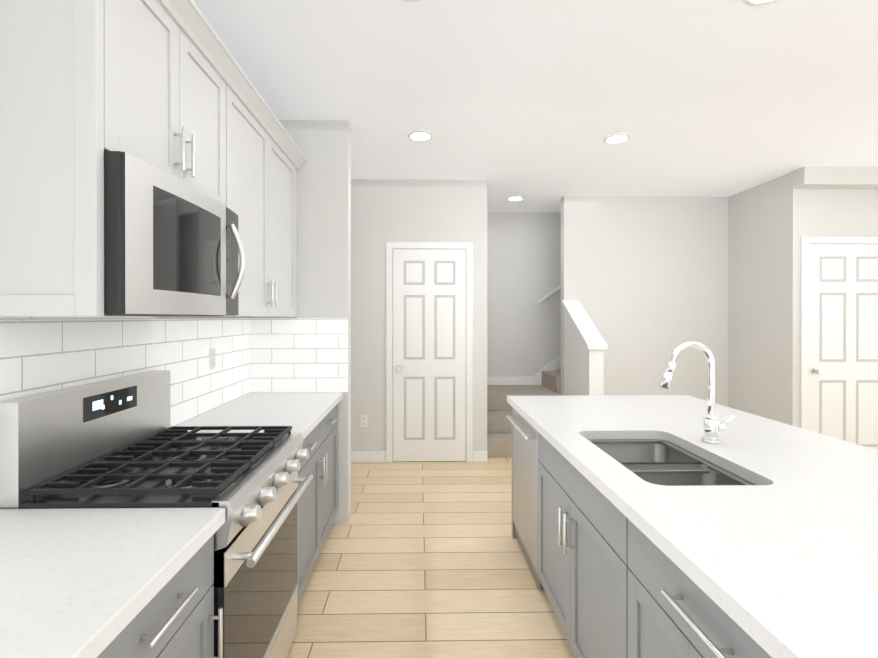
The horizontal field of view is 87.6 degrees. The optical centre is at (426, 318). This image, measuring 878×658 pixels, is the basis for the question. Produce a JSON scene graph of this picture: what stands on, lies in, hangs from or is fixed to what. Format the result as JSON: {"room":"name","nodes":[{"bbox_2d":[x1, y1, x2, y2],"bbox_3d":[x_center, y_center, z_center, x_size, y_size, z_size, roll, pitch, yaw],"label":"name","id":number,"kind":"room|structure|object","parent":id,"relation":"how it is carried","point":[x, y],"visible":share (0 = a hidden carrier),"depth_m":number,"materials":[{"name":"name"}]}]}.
{"room":"kitchen","nodes":[
{"label":"kitchen","id":0,"kind":"room"},
{"bbox_2d":[0,317,251,426],"bbox_3d":[-1.246,0.033,0.618,0.128,2.800,8.050,0,0,-1],"label":"wall","id":1,"kind":"structure","parent":0,"point":[37,355],"depth_m":1.88,"materials":[{"name":"tile"}]},
{"bbox_2d":[0,316,154,319],"bbox_3d":[-1.202,-0.223,1.628,0.008,0.450,0.800,0,0,-1],"label":"tile backsplash","id":2,"kind":"structure","parent":1,"relation":"attached to","point":[63,317],"depth_m":1.54,"materials":[{"name":"white tile"}]},
{"bbox_2d":[0,0,231,209],"bbox_3d":[-1.033,-0.777,1.607,0.327,0.646,0.775,0,0,-1],"label":"upper cabinet","id":3,"kind":"object","parent":1,"relation":"attached to","point":[167,86],"depth_m":1.24,"materials":[{"name":"white wood"}]},
{"bbox_2d":[104,151,244,316],"bbox_3d":[-0.965,-0.229,1.610,0.461,0.443,0.772,0,0,-1],"label":"microwave","id":4,"kind":"object","parent":3,"relation":"attached to","point":[173,245],"visible":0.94,"depth_m":1.39,"materials":[{"name":"grey metal"}]},
{"bbox_2d":[209,348,215,369],"bbox_3d":[-1.209,0.228,2.584,0.008,0.114,0.070,0,0,-1],"label":"outlet","id":5,"kind":"object","parent":1,"relation":"attached to","point":[212,358],"visible":1,"depth_m":2.57,"materials":[{"name":"white plastic"}]},
{"bbox_2d":[224,68,299,316],"bbox_3d":[-1.048,-0.556,2.548,0.327,1.094,1.226,0,0,-1],"label":"upper cabinet","id":6,"kind":"object","parent":1,"relation":"attached to","point":[265,167],"depth_m":2.48,"materials":[{"name":"white wood"}]},
{"bbox_2d":[252,120,355,523],"bbox_3d":[-0.875,0.026,3.234,0.655,2.800,0.130,0,0,-1],"label":"wall","id":7,"kind":"structure","parent":0,"point":[324,181],"depth_m":3.17,"materials":[{"name":"paint"}]},
{"bbox_2d":[250,318,347,392],"bbox_3d":[-0.884,0.256,3.166,0.677,0.515,0.008,0,0,-1],"label":"tile backsplash","id":8,"kind":"structure","parent":7,"relation":"attached to","point":[298,355],"depth_m":3.16,"materials":[{"name":"white tile"}]},
{"bbox_2d":[352,179,487,450],"bbox_3d":[-0.310,0.023,4.598,1.826,2.800,0.120,0,0,-1],"label":"wall","id":9,"kind":"structure","parent":0,"point":[383,211],"depth_m":4.54,"materials":[{"name":"paint"}]},
{"bbox_2d":[361,415,367,426],"bbox_3d":[-0.619,1.018,4.532,0.070,0.114,0.008,0,0,-1],"label":"electrical outlet","id":10,"kind":"object","parent":9,"relation":"attached to","point":[364,420],"visible":1,"depth_m":4.53,"materials":[{"name":"white plastic"}]},
{"bbox_2d":[351,451,385,461],"bbox_3d":[-0.827,1.371,4.527,0.846,0.105,0.014,0,0,-1],"label":"baseboard","id":11,"kind":"structure","parent":9,"relation":"attached to","point":[380,456],"depth_m":4.52,"materials":[{"name":"white wood"}]},
{"bbox_2d":[386,242,472,461],"bbox_3d":[0.028,0.335,4.508,0.855,2.176,0.072,0,0,-1],"label":"hall door","id":12,"kind":"structure","parent":9,"relation":"in","point":[429,351],"depth_m":4.53,"materials":[{"name":"white wood"}]},
{"bbox_2d":[287,457,574,657],"bbox_3d":[1.909,1.431,1.367,9.000,0.001,9.600,0,0,-1],"label":"floor","id":13,"kind":"structure","parent":0,"point":[421,560],"depth_m":2.52,"materials":[{"name":"brown wood"}]},
{"bbox_2d":[100,648,111,657],"bbox_3d":[-0.873,0.996,0.476,0.610,0.876,0.629,0,0,-1],"label":"base cabinet","id":14,"kind":"object","parent":13,"relation":"on","point":[108,654],"depth_m":0.82,"materials":[{"name":"grey wood"}]},
{"bbox_2d":[0,370,312,657],"bbox_3d":[-0.841,0.830,1.633,0.706,1.202,0.762,0,0,-1],"label":"range","id":15,"kind":"object","parent":13,"relation":"on","point":[118,442],"visible":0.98,"depth_m":1.47,"materials":[{"name":"silver metal"}]},
{"bbox_2d":[112,536,222,657],"bbox_3d":[-0.880,0.995,0.960,0.610,0.876,0.576,0,0,-1],"label":"base cabinet","id":16,"kind":"object","parent":13,"relation":"on","point":[179,623],"depth_m":1.08,"materials":[{"name":"grey wood"}]},
{"bbox_2d":[0,508,224,657],"bbox_3d":[-0.854,0.539,0.234,0.640,0.040,2.026,0,0,-1],"label":"countertop","id":17,"kind":"structure","parent":16,"relation":"on","point":[73,581],"depth_m":0.95,"materials":[{"name":"white stone"}]},
{"bbox_2d":[297,404,337,604],"bbox_3d":[-0.906,0.991,2.589,0.610,0.876,1.143,0,0,-1],"label":"base cabinet","id":18,"kind":"object","parent":13,"relation":"on","point":[317,507],"depth_m":2.51,"materials":[{"name":"grey wood"}]},
{"bbox_2d":[176,392,342,443],"bbox_3d":[-0.891,0.533,2.588,0.640,0.040,1.143,0,0,-1],"label":"countertop","id":19,"kind":"structure","parent":18,"relation":"on","point":[301,411],"depth_m":2.50,"materials":[{"name":"white stone"}]},
{"bbox_2d":[487,355,561,456],"bbox_3d":[2.219,0.211,5.333,3.252,2.417,1.268,0,0,-1],"label":"staircase","id":20,"kind":"structure","parent":13,"relation":"on","point":[499,429],"depth_m":5.20,"materials":[{"name":"carpet"}]},
{"bbox_2d":[562,300,606,395],"bbox_3d":[1.624,0.608,4.760,0.190,1.628,0.799,0,0,-1],"label":"wall","id":21,"kind":"structure","parent":13,"relation":"on","point":[585,345],"depth_m":4.66,"materials":[{"name":"white paint"}]},
{"bbox_2d":[506,401,781,657],"bbox_3d":[1.149,0.993,1.549,1.234,0.875,2.990,0,0,-1],"label":"kitchen island","id":22,"kind":"object","parent":13,"relation":"on","point":[612,591],"depth_m":1.53,"materials":[{"name":"painted wood"},{"name":"white quartz"},{"name":"stainless steel"}]},
{"bbox_2d":[507,395,877,657],"bbox_3d":[1.160,0.536,1.548,1.210,0.040,2.990,0,0,-1],"label":"island countertop","id":23,"kind":"structure","parent":22,"relation":"on","point":[793,555],"depth_m":1.21,"materials":[{"name":"white stone"}]},
{"bbox_2d":[590,437,761,484],"bbox_3d":[0.892,0.657,1.756,0.450,0.227,0.725,0,0,-1],"label":"sink","id":24,"kind":"object","parent":23,"relation":"in","point":[662,461],"depth_m":1.77,"materials":[{"name":"silver metal"}]},
{"bbox_2d":[659,341,737,444],"bbox_3d":[1.126,0.305,1.908,0.310,0.418,0.066,0,0,-1],"label":"faucet","id":25,"kind":"object","parent":23,"relation":"on","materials":[{"name":"silver metal"}]},
{"bbox_2d":[488,212,559,376],"bbox_3d":[3.057,0.019,6.042,6.154,2.800,0.120,0,0,-1],"label":"wall","id":26,"kind":"structure","parent":0,"point":[524,247],"depth_m":5.95,"materials":[{"name":"paint"}]},
{"bbox_2d":[487,377,541,384],"bbox_3d":[3.058,0.811,5.977,6.154,0.105,0.014,0,0,-1],"label":"baseboard","id":27,"kind":"structure","parent":26,"relation":"attached to","point":[490,380],"depth_m":5.94,"materials":[{"name":"white wood"}]},
{"bbox_2d":[537,285,560,303],"bbox_3d":[2.286,-0.805,5.921,1.726,1.245,0.100,0,0,-1],"label":"handrail","id":28,"kind":"object","parent":26,"relation":"attached to","point":[551,293],"visible":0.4,"depth_m":5.87,"materials":[{"name":"white wood"}]},
{"bbox_2d":[193,0,877,211],"bbox_3d":[1.909,-1.369,1.360,9.000,0.001,9.600,0,0,-1],"label":"ceiling","id":29,"kind":"structure","parent":0,"point":[534,103],"depth_m":2.71,"materials":[{"name":"paint"}]},
{"bbox_2d":[401,0,421,1],"bbox_3d":[-0.065,-1.366,1.878,0.196,0.007,0.196,0,0,-1],"label":"recessed light","id":30,"kind":"object","parent":29,"relation":"in","point":[411,0],"visible":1,"depth_m":1.96,"materials":[{"name":"white"}]},
{"bbox_2d":[407,130,432,140],"bbox_3d":[-0.048,-1.370,3.439,0.196,0.007,0.196,0,0,-1],"label":"recessed light","id":31,"kind":"object","parent":29,"relation":"in","point":[420,135],"visible":0.98,"depth_m":3.42,"materials":[{"name":"white plastic"}]},
{"bbox_2d":[507,196,523,200],"bbox_3d":[1.016,-1.375,5.246,0.196,0.007,0.196,0,0,-1],"label":"recessed light","id":32,"kind":"object","parent":29,"relation":"in","point":[515,198],"visible":0.96,"depth_m":5.23,"materials":[{"name":"white"}]},
{"bbox_2d":[603,133,630,143],"bbox_3d":[1.450,-1.370,3.493,0.196,0.007,0.196,0,0,-1],"label":"recessed light","id":33,"kind":"object","parent":29,"relation":"in","point":[615,138],"visible":0.94,"depth_m":3.48,"materials":[{"name":"white plastic"}]},
{"bbox_2d":[742,0,776,5],"bbox_3d":[1.430,-1.366,1.902,0.196,0.007,0.196,0,0,-1],"label":"recessed light","id":34,"kind":"object","parent":29,"relation":"in","point":[755,3],"visible":1,"depth_m":1.97,"materials":[{"name":"white"}]},
{"bbox_2d":[560,196,727,406],"bbox_3d":[2.542,0.021,5.234,1.990,2.800,0.120,0,0,-1],"label":"wall","id":35,"kind":"structure","parent":0,"point":[650,284],"depth_m":5.17,"materials":[{"name":"paint"}]},
{"bbox_2d":[728,178,775,420],"bbox_3d":[3.484,0.022,4.784,0.120,2.800,0.750,0,0,-1],"label":"wall","id":36,"kind":"structure","parent":0,"point":[752,211],"depth_m":4.81,"materials":[{"name":"paint"}]},
{"bbox_2d":[776,166,877,427],"bbox_3d":[4.787,0.024,4.295,2.750,2.800,0.270,0,0,-1],"label":"wall","id":37,"kind":"structure","parent":0,"point":[812,201],"depth_m":4.29,"materials":[{"name":"paint"}]},
{"bbox_2d":[800,237,877,449],"bbox_3d":[3.976,0.331,4.261,0.945,2.186,0.072,0,0,-1],"label":"door","id":38,"kind":"structure","parent":37,"relation":"in","point":[838,337],"depth_m":4.29,"materials":[{"name":"white wood"}]}
]}

